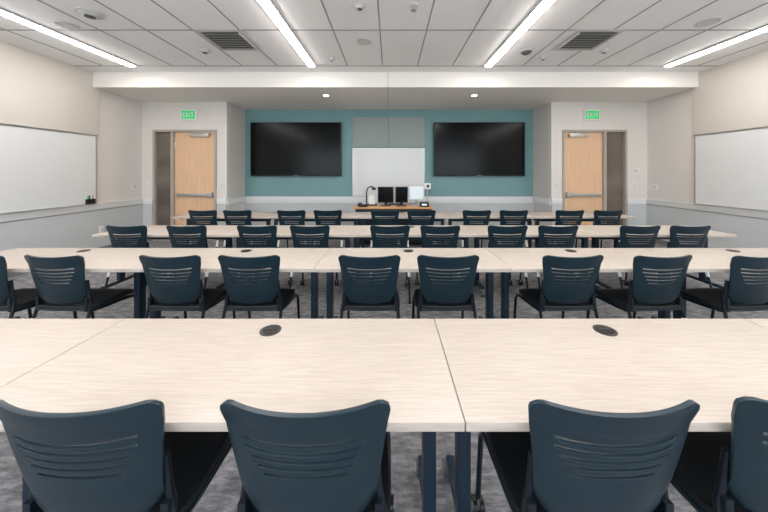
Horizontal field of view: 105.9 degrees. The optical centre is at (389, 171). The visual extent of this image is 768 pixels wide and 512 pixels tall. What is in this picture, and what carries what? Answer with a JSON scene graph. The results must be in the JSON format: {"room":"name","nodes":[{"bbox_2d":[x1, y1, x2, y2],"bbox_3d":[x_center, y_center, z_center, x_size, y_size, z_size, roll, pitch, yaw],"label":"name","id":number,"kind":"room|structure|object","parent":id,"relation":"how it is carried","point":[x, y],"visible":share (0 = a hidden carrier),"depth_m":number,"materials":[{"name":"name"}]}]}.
{"room":"lecture hall","nodes":[
{"label":"lecture hall","id":0,"kind":"room"},
{"bbox_2d":[97,90,141,202],"bbox_3d":[-5.375,-0.150,1.985,0.150,3.240,8.670,0,0,0],"label":"wall","id":1,"kind":"structure","parent":0,"point":[119,139],"depth_m":5.68,"materials":[{"name":"beige paint"}]},
{"bbox_2d":[0,123,96,213],"bbox_3d":[-5.254,-0.044,3.190,0.050,1.222,4.020,0,0,0],"label":"whiteboard","id":2,"kind":"object","parent":1,"relation":"attached to","point":[41,169],"visible":0.86,"depth_m":4.41,"materials":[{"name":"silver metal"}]},
{"bbox_2d":[85,195,95,203],"bbox_3d":[-5.235,0.483,5.070,0.040,0.147,0.140,0,0,0],"label":"holder","id":3,"kind":"object","parent":2,"relation":"attached to","point":[92,200],"visible":1,"depth_m":5.06,"materials":[{"name":"black plastic"}]},
{"bbox_2d":[0,41,98,134],"bbox_3d":[-5.277,-1.215,1.520,0.045,1.110,7.432,0,0,0],"label":"acoustic panel","id":4,"kind":"object","parent":1,"relation":"attached to","point":[37,90],"visible":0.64,"depth_m":4.41,"materials":[{"name":"fabric"}]},
{"bbox_2d":[7,241,133,277],"bbox_3d":[-5.293,1.420,2.000,0.015,0.100,8.400,0,0,0],"label":"baseboard","id":5,"kind":"structure","parent":1,"relation":"attached to","point":[10,274],"depth_m":4.14,"materials":[{"name":"grey rubber"}]},
{"bbox_2d":[0,205,142,251],"bbox_3d":[-5.290,1.032,2.000,0.020,0.675,8.400,0,0,0],"label":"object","id":6,"kind":"structure","parent":1,"relation":"attached to","point":[76,230],"depth_m":4.76,"materials":[{"name":"paint"}]},
{"bbox_2d":[0,199,142,222],"bbox_3d":[-5.278,0.632,2.000,0.044,0.125,8.400,0,0,0],"label":"trim","id":7,"kind":"structure","parent":1,"relation":"attached to","point":[9,217],"depth_m":4.69,"materials":[{"name":"white"}]},
{"bbox_2d":[142,102,229,210],"bbox_3d":[-4.395,-0.015,6.260,1.810,2.970,0.120,0,0,0],"label":"wall","id":8,"kind":"structure","parent":0,"point":[166,115],"depth_m":6.20,"materials":[{"name":"beige paint"}]},
{"bbox_2d":[143,204,152,224],"bbox_3d":[-5.162,1.025,6.190,0.185,0.690,0.020,0,0,0],"label":"trim","id":9,"kind":"structure","parent":8,"relation":"attached to","point":[147,208],"depth_m":6.18,"materials":[{"name":"paint"}]},
{"bbox_2d":[153,130,216,240],"bbox_3d":[-4.380,0.285,6.235,1.360,2.370,0.150,0,0,0],"label":"door","id":10,"kind":"structure","parent":8,"relation":"in","point":[184,161],"depth_m":6.24,"materials":[{"name":"beige wood"}]},
{"bbox_2d":[180,109,197,119],"bbox_3d":[-4.280,-1.215,6.175,0.340,0.230,0.051,0,0,0],"label":"exit sign","id":11,"kind":"object","parent":8,"relation":"attached to","point":[185,114],"visible":1,"depth_m":6.15,"materials":[{"name":"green plastic"}]},
{"bbox_2d":[217,204,226,224],"bbox_3d":[-3.590,1.025,6.190,0.200,0.690,0.020,0,0,0],"label":"trim","id":12,"kind":"structure","parent":8,"relation":"attached to","point":[220,207],"depth_m":6.18,"materials":[{"name":"paint"}]},
{"bbox_2d":[230,103,244,221],"bbox_3d":[-3.540,-0.015,6.655,0.100,2.970,0.670,0,0,0],"label":"wall","id":13,"kind":"structure","parent":0,"point":[237,114],"depth_m":6.64,"materials":[{"name":"grey paint"}]},
{"bbox_2d":[227,196,245,204],"bbox_3d":[-3.478,0.645,6.585,0.025,0.130,0.749,0,0,0],"label":"trim","id":14,"kind":"structure","parent":13,"relation":"attached to","point":[238,199],"depth_m":6.55,"materials":[{"name":"white"}]},
{"bbox_2d":[0,0,767,71],"bbox_3d":[0.100,-1.830,1.390,11.100,0.120,7.480,0,0,0],"label":"ceiling","id":15,"kind":"structure","parent":0,"point":[401,50],"depth_m":3.68,"materials":[{"name":"tile"}]},
{"bbox_2d":[54,20,80,29],"bbox_3d":[-3.880,-1.760,3.490,0.220,0.015,0.220,0,0,0],"label":"ceiling speaker","id":16,"kind":"object","parent":15,"relation":"in","point":[64,24],"depth_m":3.47},
{"bbox_2d":[0,8,136,66],"bbox_3d":[-4.250,-1.748,1.700,0.130,0.028,6.200,0,0,0],"label":"recessed light","id":17,"kind":"object","parent":15,"relation":"in","point":[3,12],"visible":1,"depth_m":3.71,"materials":[{"name":"white plastic"}]},
{"bbox_2d":[74,7,104,19],"bbox_3d":[-3.330,-1.744,3.220,0.240,0.049,0.240,0,0,0],"label":"smoke detector","id":18,"kind":"object","parent":15,"relation":"attached to","point":[89,13],"visible":1,"depth_m":3.18,"materials":[{"name":"grey plastic"}]},
{"bbox_2d":[198,48,210,53],"bbox_3d":[-2.680,-1.744,4.200,0.160,0.049,0.160,0,0,0],"label":"smoke detector","id":19,"kind":"object","parent":15,"relation":"attached to","point":[202,50],"visible":1,"depth_m":4.16,"materials":[{"name":"grey plastic"}]},
{"bbox_2d":[193,29,262,50],"bbox_3d":[-2.140,-1.749,3.890,0.600,0.031,0.600,0,0,0],"label":"ceiling vent","id":20,"kind":"object","parent":15,"relation":"in","point":[223,39],"visible":1,"depth_m":3.81,"materials":[{"name":"silver metal"}]},
{"bbox_2d":[257,0,315,66],"bbox_3d":[-1.290,-1.748,1.700,0.130,0.028,6.200,0,0,0],"label":"recessed light","id":21,"kind":"object","parent":15,"relation":"in","point":[268,6],"visible":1,"depth_m":3.54,"materials":[{"name":"white plastic"}]},
{"bbox_2d":[354,2,364,10],"bbox_3d":[-0.320,-1.744,3.070,0.120,0.049,0.120,0,0,0],"label":"smoke detector","id":22,"kind":"object","parent":15,"relation":"attached to","point":[359,6],"visible":1,"depth_m":3.04,"materials":[{"name":"grey plastic"}]},
{"bbox_2d":[357,38,371,44],"bbox_3d":[-0.350,-1.760,3.920,0.200,0.015,0.200,0,0,0],"label":"ceiling speaker","id":23,"kind":"object","parent":15,"relation":"in","point":[362,41],"depth_m":3.89},
{"bbox_2d":[0,0,767,65],"bbox_3d":[0.100,-1.768,1.319,10.700,0.009,7.038,0,0,0],"label":"grid","id":24,"kind":"object","parent":15,"relation":"attached to","point":[1,29],"depth_m":3.61,"materials":[{"name":"white metal"}]},
{"bbox_2d":[93,72,697,109],"bbox_3d":[0.100,-1.694,6.134,11.100,0.391,2.011,0,0,0],"label":"ceiling bulkhead","id":25,"kind":"object","parent":15,"relation":"attached to","point":[244,90],"depth_m":5.21,"materials":[{"name":"white paint"}]},
{"bbox_2d":[409,2,417,11],"bbox_3d":[0.250,-1.736,3.070,0.100,0.063,0.100,0,0,0],"label":"sprinkler","id":26,"kind":"object","parent":15,"relation":"attached to","point":[413,5],"visible":1,"depth_m":3.06,"materials":[{"name":"white plastic"}]},
{"bbox_2d":[484,0,555,66],"bbox_3d":[1.620,-1.748,1.700,0.130,0.028,6.200,0,0,0],"label":"recessed light","id":27,"kind":"object","parent":15,"relation":"in","point":[543,5],"visible":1,"depth_m":3.53,"materials":[{"name":"white plastic"}]},
{"bbox_2d":[520,49,532,54],"bbox_3d":[1.990,-1.744,4.240,0.170,0.049,0.170,0,0,0],"label":"smoke detector","id":28,"kind":"object","parent":15,"relation":"attached to","point":[524,51],"visible":1,"depth_m":4.20,"materials":[{"name":"grey plastic"}]},
{"bbox_2d":[551,29,625,50],"bbox_3d":[2.620,-1.749,3.890,0.600,0.031,0.600,0,0,0],"label":"ceiling vent","id":29,"kind":"object","parent":15,"relation":"in","point":[581,39],"visible":1,"depth_m":3.81,"materials":[{"name":"silver metal"}]},
{"bbox_2d":[694,17,720,27],"bbox_3d":[3.740,-1.760,3.420,0.220,0.015,0.220,0,0,0],"label":"ceiling speaker","id":30,"kind":"object","parent":15,"relation":"in","point":[709,21],"depth_m":3.40},
{"bbox_2d":[663,25,767,66],"bbox_3d":[4.580,-1.748,1.700,0.130,0.028,6.200,0,0,0],"label":"recessed light","id":31,"kind":"object","parent":15,"relation":"in","point":[764,28],"visible":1,"depth_m":4.00,"materials":[{"name":"white plastic"}]},
{"bbox_2d":[0,237,767,511],"bbox_3d":[0.100,1.520,2.395,11.100,0.100,9.490,0,0,0],"label":"floor","id":32,"kind":"structure","parent":0,"point":[223,492],"depth_m":2.97,"materials":[{"name":"carpet"}]},
{"bbox_2d":[0,256,77,318],"bbox_3d":[-3.012,1.036,2.343,0.490,0.867,0.569,0,0,4],"label":"chair","id":33,"kind":"object","parent":32,"relation":"on","point":[12,301],"visible":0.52,"depth_m":2.17,"materials":[{"name":"blue"}]},
{"bbox_2d":[0,319,123,503],"bbox_3d":[-2.090,1.096,1.145,1.537,0.748,0.600,0,0,0],"label":"table","id":34,"kind":"object","parent":32,"relation":"on","point":[26,345],"visible":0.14,"depth_m":1.26,"materials":[{"name":"brown wood"}]},
{"bbox_2d":[24,254,133,318],"bbox_3d":[-2.447,1.036,2.343,0.490,0.867,0.569,0,0,3],"label":"chair","id":35,"kind":"object","parent":32,"relation":"on","point":[75,294],"visible":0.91,"depth_m":2.14,"materials":[{"name":"blue plastic"}]},
{"bbox_2d":[0,248,171,318],"bbox_3d":[-2.830,1.096,2.490,1.497,0.748,0.600,0,0,0],"label":"table","id":36,"kind":"object","parent":32,"relation":"on","point":[96,259],"visible":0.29,"depth_m":2.50,"materials":[{"name":"brown wood"}]},
{"bbox_2d":[0,399,231,511],"bbox_3d":[-0.835,1.036,0.999,0.490,0.867,0.569,0,0,0],"label":"chair","id":37,"kind":"object","parent":32,"relation":"on","point":[121,458],"visible":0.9,"depth_m":0.78,"materials":[{"name":"blue"}]},
{"bbox_2d":[104,225,176,287],"bbox_3d":[-2.994,1.036,3.514,0.490,0.867,0.569,0,0,-1],"label":"chair","id":38,"kind":"object","parent":32,"relation":"on","point":[141,230],"visible":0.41,"depth_m":3.29,"materials":[{"name":"blue"}]},
{"bbox_2d":[92,225,245,287],"bbox_3d":[-2.720,1.096,3.670,1.497,0.748,0.600,0,0,0],"label":"table","id":39,"kind":"object","parent":32,"relation":"on","point":[153,231],"visible":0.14,"depth_m":3.63,"materials":[{"name":"brown wood"}]},
{"bbox_2d":[139,255,235,318],"bbox_3d":[-1.606,1.036,2.344,0.490,0.867,0.569,0,0,1],"label":"chair","id":40,"kind":"object","parent":32,"relation":"on","point":[166,293],"visible":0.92,"depth_m":2.13,"materials":[{"name":"blue plastic"}]},
{"bbox_2d":[166,225,208,287],"bbox_3d":[-2.310,1.036,3.514,0.490,0.867,0.569,0,0,0],"label":"chair","id":41,"kind":"object","parent":32,"relation":"on","point":[201,231],"visible":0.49,"depth_m":3.28,"materials":[{"name":"blue plastic"}]},
{"bbox_2d":[188,210,232,247],"bbox_3d":[-2.980,1.036,4.833,0.490,0.867,0.569,0,0,0],"label":"chair","id":42,"kind":"object","parent":32,"relation":"on","point":[213,213],"visible":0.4,"depth_m":4.60,"materials":[{"name":"blue plastic"}]},
{"bbox_2d":[115,248,328,318],"bbox_3d":[-1.330,1.096,2.490,1.497,0.748,0.600,0,0,0],"label":"table","id":43,"kind":"object","parent":32,"relation":"on","point":[291,259],"visible":0.32,"depth_m":2.49,"materials":[{"name":"brown wood"}]},
{"bbox_2d":[172,212,276,243],"bbox_3d":[-2.780,1.096,5.000,1.497,0.748,0.600,0,0,0],"label":"table","id":44,"kind":"object","parent":32,"relation":"on","point":[255,216],"visible":0.16,"depth_m":4.96,"materials":[{"name":"brown wood"}]},
{"bbox_2d":[0,319,464,511],"bbox_3d":[-0.550,1.096,1.145,1.537,0.748,0.600,0,0,0],"label":"table","id":45,"kind":"object","parent":32,"relation":"on","point":[191,366],"visible":0.73,"depth_m":1.06,"materials":[{"name":"brown wood"}]},
{"bbox_2d":[223,210,263,247],"bbox_3d":[-2.430,1.036,4.833,0.490,0.867,0.569,0,0,0],"label":"chair","id":46,"kind":"object","parent":32,"relation":"on","point":[247,213],"visible":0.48,"depth_m":4.60,"materials":[{"name":"blue plastic"}]},
{"bbox_2d":[218,255,299,318],"bbox_3d":[-1.030,1.036,2.344,0.490,0.867,0.569,0,0,0],"label":"chair","id":47,"kind":"object","parent":32,"relation":"on","point":[249,294],"visible":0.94,"depth_m":2.13,"materials":[{"name":"blue plastic"}]},
{"bbox_2d":[237,225,292,284],"bbox_3d":[-1.510,1.036,3.514,0.490,0.867,0.569,0,0,0],"label":"chair","id":48,"kind":"object","parent":32,"relation":"on","point":[271,230],"visible":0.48,"depth_m":3.29,"materials":[{"name":"blue"}]},
{"bbox_2d":[221,225,355,295],"bbox_3d":[-1.220,1.096,3.670,1.497,0.748,0.600,0,0,0],"label":"table","id":49,"kind":"object","parent":32,"relation":"on","point":[283,231],"visible":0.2,"depth_m":3.63,"materials":[{"name":"brown wood"}]},
{"bbox_2d":[277,210,312,247],"bbox_3d":[-1.570,1.036,4.833,0.490,0.867,0.569,0,0,0],"label":"chair","id":50,"kind":"object","parent":32,"relation":"on","point":[301,213],"visible":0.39,"depth_m":4.60,"materials":[{"name":"blue plastic"}]},
{"bbox_2d":[220,399,393,511],"bbox_3d":[-0.226,1.036,0.999,0.490,0.867,0.569,0,0,0],"label":"chair","id":51,"kind":"object","parent":32,"relation":"on","point":[336,460],"visible":1,"depth_m":0.78,"materials":[{"name":"blue"}]},
{"bbox_2d":[265,212,360,247],"bbox_3d":[-1.280,1.096,5.000,1.497,0.748,0.600,0,0,0],"label":"table","id":52,"kind":"object","parent":32,"relation":"on","point":[309,216],"visible":0.28,"depth_m":4.96,"materials":[{"name":"brown wood"}]},
{"bbox_2d":[289,225,338,287],"bbox_3d":[-0.910,1.036,3.514,0.490,0.867,0.569,0,0,0],"label":"chair","id":53,"kind":"object","parent":32,"relation":"on","point":[295,230],"visible":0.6,"depth_m":3.29,"materials":[{"name":"blue plastic"}]},
{"bbox_2d":[313,210,342,247],"bbox_3d":[-0.990,1.036,4.833,0.490,0.867,0.569,0,0,0],"label":"chair","id":54,"kind":"object","parent":32,"relation":"on","point":[317,213],"visible":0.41,"depth_m":4.60,"materials":[{"name":"blue plastic"}]},
{"bbox_2d":[338,255,400,318],"bbox_3d":[-0.150,1.036,2.344,0.490,0.867,0.569,0,0,0],"label":"chair","id":55,"kind":"object","parent":32,"relation":"on","point":[365,293],"visible":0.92,"depth_m":2.13,"materials":[{"name":"blue plastic"}]},
{"bbox_2d":[370,210,398,247],"bbox_3d":[-0.080,1.036,4.833,0.490,0.867,0.569,0,0,0],"label":"chair","id":56,"kind":"object","parent":32,"relation":"on","point":[374,213],"visible":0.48,"depth_m":4.60,"materials":[{"name":"blue plastic"}]},
{"bbox_2d":[370,225,410,303],"bbox_3d":[0.000,1.036,3.514,0.490,0.867,0.569,0,0,0],"label":"chair","id":57,"kind":"object","parent":32,"relation":"on","point":[375,230],"visible":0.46,"depth_m":3.28,"materials":[{"name":"blue plastic"}]},
{"bbox_2d":[354,204,432,243],"bbox_3d":[0.070,1.087,6.085,1.580,0.765,0.670,0,0,0],"label":"desk","id":58,"kind":"object","parent":32,"relation":"on","point":[378,207],"visible":0.26,"depth_m":5.79,"materials":[{"name":"brown wood"}]},
{"bbox_2d":[366,186,376,205],"bbox_3d":[-0.400,0.498,6.140,0.260,0.414,0.200,0,0,0],"label":"camera","id":59,"kind":"object","parent":58,"relation":"on","point":[371,197],"visible":0.83,"depth_m":6.05,"materials":[{"name":"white plastic"}]},
{"bbox_2d":[378,187,393,205],"bbox_3d":[-0.084,0.505,6.029,0.330,0.400,0.180,0,0,12],"label":"computer monitor","id":60,"kind":"object","parent":58,"relation":"on","point":[385,194],"visible":1,"depth_m":5.98,"materials":[{"name":"black plastic"}]},
{"bbox_2d":[395,187,407,205],"bbox_3d":[0.236,0.505,6.030,0.260,0.400,0.180,0,0,-8],"label":"computer monitor","id":61,"kind":"object","parent":58,"relation":"on","point":[401,193],"visible":1,"depth_m":5.98,"materials":[{"name":"black plastic"}]},
{"bbox_2d":[408,186,423,205],"bbox_3d":[0.548,0.505,6.170,0.320,0.400,0.180,0,0,-4],"label":"panel display","id":62,"kind":"object","parent":58,"relation":"on","point":[415,193],"visible":0.93,"depth_m":6.12,"materials":[{"name":"white plastic"}]},
{"bbox_2d":[425,183,430,205],"bbox_3d":[0.795,0.470,6.117,0.120,0.470,0.105,0,0,0],"label":"camera","id":63,"kind":"object","parent":58,"relation":"on","point":[427,185],"visible":0.77,"depth_m":6.08,"materials":[{"name":"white plastic"}]},
{"bbox_2d":[357,212,449,247],"bbox_3d":[0.220,1.096,5.000,1.497,0.748,0.600,0,0,0],"label":"table","id":64,"kind":"object","parent":32,"relation":"on","point":[365,216],"visible":0.38,"depth_m":4.96,"materials":[{"name":"brown wood"}]},
{"bbox_2d":[313,248,511,318],"bbox_3d":[0.170,1.096,2.490,1.497,0.748,0.600,0,0,0],"label":"table","id":65,"kind":"object","parent":32,"relation":"on","point":[488,263],"visible":0.41,"depth_m":2.46,"materials":[{"name":"brown wood"}]},
{"bbox_2d":[350,225,477,296],"bbox_3d":[0.280,1.096,3.670,1.497,0.748,0.600,0,0,0],"label":"table","id":66,"kind":"object","parent":32,"relation":"on","point":[359,232],"visible":0.4,"depth_m":3.63,"materials":[{"name":"brown wood"}]},
{"bbox_2d":[407,210,435,247],"bbox_3d":[0.500,1.036,4.833,0.490,0.867,0.569,0,0,0],"label":"chair","id":67,"kind":"object","parent":32,"relation":"on","point":[411,213],"visible":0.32,"depth_m":4.60,"materials":[{"name":"blue plastic"}]},
{"bbox_2d":[415,225,459,284],"bbox_3d":[0.570,1.036,3.514,0.490,0.867,0.569,0,0,0],"label":"chair","id":68,"kind":"object","parent":32,"relation":"on","point":[425,230],"visible":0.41,"depth_m":3.29,"materials":[{"name":"blue"}]},
{"bbox_2d":[412,255,478,318],"bbox_3d":[0.425,1.036,2.344,0.490,0.867,0.569,0,0,0],"label":"chair","id":69,"kind":"object","parent":32,"relation":"on","point":[446,293],"visible":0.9,"depth_m":2.13,"materials":[{"name":"blue plastic"}]},
{"bbox_2d":[462,210,490,247],"bbox_3d":[1.380,1.036,4.833,0.490,0.867,0.569,0,0,0],"label":"chair","id":70,"kind":"object","parent":32,"relation":"on","point":[466,213],"visible":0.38,"depth_m":4.60,"materials":[{"name":"blue"}]},
{"bbox_2d":[444,212,541,247],"bbox_3d":[1.720,1.096,5.000,1.497,0.748,0.600,0,0,0],"label":"table","id":71,"kind":"object","parent":32,"relation":"on","point":[454,216],"visible":0.23,"depth_m":4.96,"materials":[{"name":"brown wood"}]},
{"bbox_2d":[474,225,528,288],"bbox_3d":[1.335,1.036,3.514,0.490,0.867,0.569,0,0,0],"label":"chair","id":72,"kind":"object","parent":32,"relation":"on","point":[493,231],"visible":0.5,"depth_m":3.29,"materials":[{"name":"blue plastic"}]},
{"bbox_2d":[499,210,527,247],"bbox_3d":[1.970,1.036,4.833,0.490,0.867,0.569,0,0,0],"label":"chair","id":73,"kind":"object","parent":32,"relation":"on","point":[503,213],"visible":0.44,"depth_m":4.60,"materials":[{"name":"blue"}]},
{"bbox_2d":[465,225,606,296],"bbox_3d":[1.780,1.096,3.670,1.497,0.748,0.600,0,0,0],"label":"table","id":74,"kind":"object","parent":32,"relation":"on","point":[583,234],"visible":0.32,"depth_m":3.62,"materials":[{"name":"brown wood"}]},
{"bbox_2d":[517,225,578,287],"bbox_3d":[1.910,1.036,3.514,0.490,0.867,0.569,0,0,0],"label":"chair","id":75,"kind":"object","parent":32,"relation":"on","point":[543,230],"visible":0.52,"depth_m":3.29,"materials":[{"name":"blue plastic"}]},
{"bbox_2d":[513,254,603,318],"bbox_3d":[1.331,1.036,2.343,0.490,0.867,0.569,0,0,-2],"label":"chair","id":76,"kind":"object","parent":32,"relation":"on","point":[568,293],"visible":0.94,"depth_m":2.13,"materials":[{"name":"blue plastic"}]},
{"bbox_2d":[554,210,583,243],"bbox_3d":[2.860,1.036,4.833,0.490,0.867,0.569,0,0,0],"label":"chair","id":77,"kind":"object","parent":32,"relation":"on","point":[558,213],"visible":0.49,"depth_m":4.60,"materials":[{"name":"blue plastic"}]},
{"bbox_2d":[528,212,634,247],"bbox_3d":[3.220,1.096,5.000,1.497,0.748,0.600,0,0,0],"label":"table","id":78,"kind":"object","parent":32,"relation":"on","point":[546,216],"visible":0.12,"depth_m":4.96,"materials":[{"name":"brown wood"}]},
{"bbox_2d":[471,399,699,511],"bbox_3d":[0.598,1.036,0.999,0.490,0.867,0.569,0,0,0],"label":"chair","id":79,"kind":"object","parent":32,"relation":"on","point":[570,459],"visible":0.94,"depth_m":0.78,"materials":[{"name":"blue"}]},
{"bbox_2d":[486,248,709,318],"bbox_3d":[1.670,1.096,2.490,1.497,0.748,0.600,0,0,0],"label":"table","id":80,"kind":"object","parent":32,"relation":"on","point":[517,259],"visible":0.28,"depth_m":2.48,"materials":[{"name":"brown wood"}]},
{"bbox_2d":[575,210,622,247],"bbox_3d":[3.470,1.036,4.833,0.490,0.867,0.569,0,0,0],"label":"chair","id":81,"kind":"object","parent":32,"relation":"on","point":[597,213],"visible":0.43,"depth_m":4.60,"materials":[{"name":"blue"}]},
{"bbox_2d":[435,319,767,511],"bbox_3d":[0.990,1.096,1.145,1.537,0.748,0.600,0,0,0],"label":"table","id":82,"kind":"object","parent":32,"relation":"on","point":[496,367],"visible":0.72,"depth_m":1.11,"materials":[{"name":"brown wood"}]},
{"bbox_2d":[586,254,692,318],"bbox_3d":[1.982,1.036,2.343,0.490,0.867,0.569,0,0,-4],"label":"chair","id":83,"kind":"object","parent":32,"relation":"on","point":[642,294],"visible":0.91,"depth_m":2.13,"materials":[{"name":"blue plastic"}]},
{"bbox_2d":[618,225,660,287],"bbox_3d":[2.840,1.036,3.514,0.490,0.867,0.569,0,0,0],"label":"chair","id":84,"kind":"object","parent":32,"relation":"on","point":[625,230],"visible":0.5,"depth_m":3.29,"materials":[{"name":"blue plastic"}]},
{"bbox_2d":[577,225,736,288],"bbox_3d":[3.280,1.096,3.670,1.497,0.748,0.600,0,0,0],"label":"table","id":85,"kind":"object","parent":32,"relation":"on","point":[612,231],"visible":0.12,"depth_m":3.63,"materials":[{"name":"brown wood"}]},
{"bbox_2d":[667,225,712,287],"bbox_3d":[3.410,1.036,3.514,0.490,0.867,0.569,0,0,0],"label":"chair","id":86,"kind":"object","parent":32,"relation":"on","point":[675,230],"visible":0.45,"depth_m":3.29,"materials":[{"name":"blue plastic"}]},
{"bbox_2d":[643,248,767,318],"bbox_3d":[3.170,1.096,2.490,1.497,0.748,0.600,0,0,0],"label":"table","id":87,"kind":"object","parent":32,"relation":"on","point":[715,259],"visible":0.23,"depth_m":2.57,"materials":[{"name":"brown wood"}]},
{"bbox_2d":[670,396,767,511],"bbox_3d":[1.178,1.036,0.998,0.490,0.867,0.569,0,0,3],"label":"chair","id":88,"kind":"object","parent":32,"relation":"on","point":[715,471],"visible":0.6,"depth_m":0.83,"materials":[{"name":"blue"}]},
{"bbox_2d":[680,255,767,318],"bbox_3d":[2.688,1.036,2.342,0.490,0.867,0.569,0,0,-5],"label":"chair","id":89,"kind":"object","parent":32,"relation":"on","point":[737,295],"visible":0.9,"depth_m":2.14,"materials":[{"name":"blue"}]},
{"bbox_2d":[745,319,767,328],"bbox_3d":[2.530,1.096,1.145,1.537,0.748,0.600,0,0,0],"label":"table","id":90,"kind":"object","parent":32,"relation":"on","point":[761,322],"visible":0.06,"depth_m":1.41,"materials":[{"name":"beige wood"}]},
{"bbox_2d":[245,110,532,195],"bbox_3d":[-0.020,-0.015,7.050,7.140,2.970,0.120,0,0,0],"label":"wall","id":91,"kind":"structure","parent":0,"point":[254,185],"depth_m":6.99,"materials":[{"name":"teal paint"}]},
{"bbox_2d":[250,122,341,175],"bbox_3d":[-2.240,-0.545,6.941,2.160,1.280,0.098,0,0,0],"label":"television","id":92,"kind":"object","parent":91,"relation":"attached to","point":[276,148],"visible":1,"depth_m":6.89,"materials":[{"name":"black plastic"}]},
{"bbox_2d":[352,148,424,195],"bbox_3d":[-0.035,0.007,6.960,1.730,1.155,0.060,0,0,0],"label":"whiteboard","id":93,"kind":"object","parent":91,"relation":"attached to","point":[375,167],"visible":0.8,"depth_m":6.96,"materials":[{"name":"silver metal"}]},
{"bbox_2d":[353,117,424,147],"bbox_3d":[-0.035,-0.955,6.975,1.730,0.730,0.030,0,0,0],"label":"panel","id":94,"kind":"object","parent":91,"relation":"attached to","point":[368,132],"visible":1,"depth_m":6.96,"materials":[{"name":"grey"}]},
{"bbox_2d":[245,203,533,224],"bbox_3d":[-0.020,1.060,6.980,6.940,0.620,0.020,0,0,0],"label":"trim","id":95,"kind":"structure","parent":91,"relation":"attached to","point":[254,207],"depth_m":6.97,"materials":[{"name":"paint"}]},
{"bbox_2d":[245,196,533,202],"bbox_3d":[-0.020,0.670,6.975,6.940,0.160,0.030,0,0,0],"label":"trim","id":96,"kind":"structure","parent":91,"relation":"attached to","point":[249,199],"depth_m":6.96,"materials":[{"name":"white"}]},
{"bbox_2d":[433,122,524,175],"bbox_3d":[2.125,-0.545,6.941,2.170,1.280,0.098,0,0,0],"label":"television","id":97,"kind":"object","parent":91,"relation":"attached to","point":[459,148],"visible":1,"depth_m":6.89,"materials":[{"name":"black plastic"}]},
{"bbox_2d":[533,104,547,224],"bbox_3d":[3.500,-0.015,6.655,0.100,2.970,0.670,0,0,0],"label":"wall","id":98,"kind":"structure","parent":0,"point":[540,114],"depth_m":6.65,"materials":[{"name":"grey paint"}]},
{"bbox_2d":[533,196,550,204],"bbox_3d":[3.438,0.645,6.585,0.025,0.130,0.749,0,0,0],"label":"trim","id":99,"kind":"structure","parent":98,"relation":"attached to","point":[535,199],"depth_m":6.51,"materials":[{"name":"white"}]},
{"bbox_2d":[548,102,646,224],"bbox_3d":[4.475,-0.015,6.260,2.050,2.970,0.120,0,0,0],"label":"wall","id":100,"kind":"structure","parent":0,"point":[636,111],"depth_m":6.20,"materials":[{"name":"beige paint"}]},
{"bbox_2d":[551,204,561,224],"bbox_3d":[3.560,1.025,6.190,0.220,0.690,0.020,0,0,0],"label":"trim","id":101,"kind":"structure","parent":100,"relation":"attached to","point":[554,207],"depth_m":6.18,"materials":[{"name":"paint"}]},
{"bbox_2d":[551,199,561,203],"bbox_3d":[3.560,0.625,6.185,0.220,0.110,0.030,0,0,0],"label":"trim","id":102,"kind":"structure","parent":100,"relation":"attached to","point":[553,201],"depth_m":6.17,"materials":[{"name":"white"}]},
{"bbox_2d":[583,109,599,119],"bbox_3d":[4.300,-1.215,6.175,0.340,0.230,0.051,0,0,0],"label":"exit sign","id":103,"kind":"object","parent":100,"relation":"attached to","point":[588,114],"visible":1,"depth_m":6.15,"materials":[{"name":"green plastic"}]},
{"bbox_2d":[562,130,626,240],"bbox_3d":[4.370,0.285,6.235,1.380,2.370,0.150,0,0,0],"label":"door","id":104,"kind":"structure","parent":100,"relation":"in","point":[594,162],"depth_m":6.24,"materials":[{"name":"beige wood"}]},
{"bbox_2d":[627,204,645,224],"bbox_3d":[5.263,1.025,6.190,0.385,0.690,0.020,0,0,0],"label":"trim","id":105,"kind":"structure","parent":100,"relation":"attached to","point":[638,211],"depth_m":6.18,"materials":[{"name":"paint"}]},
{"bbox_2d":[627,199,645,203],"bbox_3d":[5.263,0.625,6.185,0.385,0.110,0.030,0,0,0],"label":"trim","id":106,"kind":"structure","parent":100,"relation":"attached to","point":[629,201],"depth_m":6.17,"materials":[{"name":"white"}]},
{"bbox_2d":[647,90,693,202],"bbox_3d":[5.575,-0.150,1.985,0.150,3.240,8.670,0,0,0],"label":"wall","id":107,"kind":"structure","parent":0,"point":[670,139],"depth_m":5.67,"materials":[{"name":"beige paint"}]},
{"bbox_2d":[656,239,667,245],"bbox_3d":[5.492,1.420,2.000,0.015,0.100,8.400,0,0,0],"label":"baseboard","id":108,"kind":"structure","parent":107,"relation":"attached to","point":[658,241],"depth_m":5.86,"materials":[{"name":"grey rubber"}]},
{"bbox_2d":[646,205,767,247],"bbox_3d":[5.490,1.032,2.000,0.020,0.675,8.400,0,0,0],"label":"trim","id":109,"kind":"structure","parent":107,"relation":"attached to","point":[750,232],"depth_m":4.82,"materials":[{"name":"paint"}]},
{"bbox_2d":[646,199,767,219],"bbox_3d":[5.478,0.632,2.000,0.044,0.125,8.400,0,0,0],"label":"trim","id":110,"kind":"structure","parent":107,"relation":"attached to","point":[757,214],"depth_m":4.92,"materials":[{"name":"white"}]},
{"bbox_2d":[692,50,767,134],"bbox_3d":[5.478,-1.215,1.520,0.045,1.110,7.432,0,0,0],"label":"acoustic panel","id":111,"kind":"object","parent":107,"relation":"attached to","point":[733,95],"visible":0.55,"depth_m":4.62,"materials":[{"name":"fabric"}]},
{"bbox_2d":[694,127,767,210],"bbox_3d":[5.454,-0.044,3.190,0.050,1.222,4.020,0,0,0],"label":"whiteboard","id":112,"kind":"object","parent":107,"relation":"attached to","point":[731,167],"visible":1,"depth_m":4.62,"materials":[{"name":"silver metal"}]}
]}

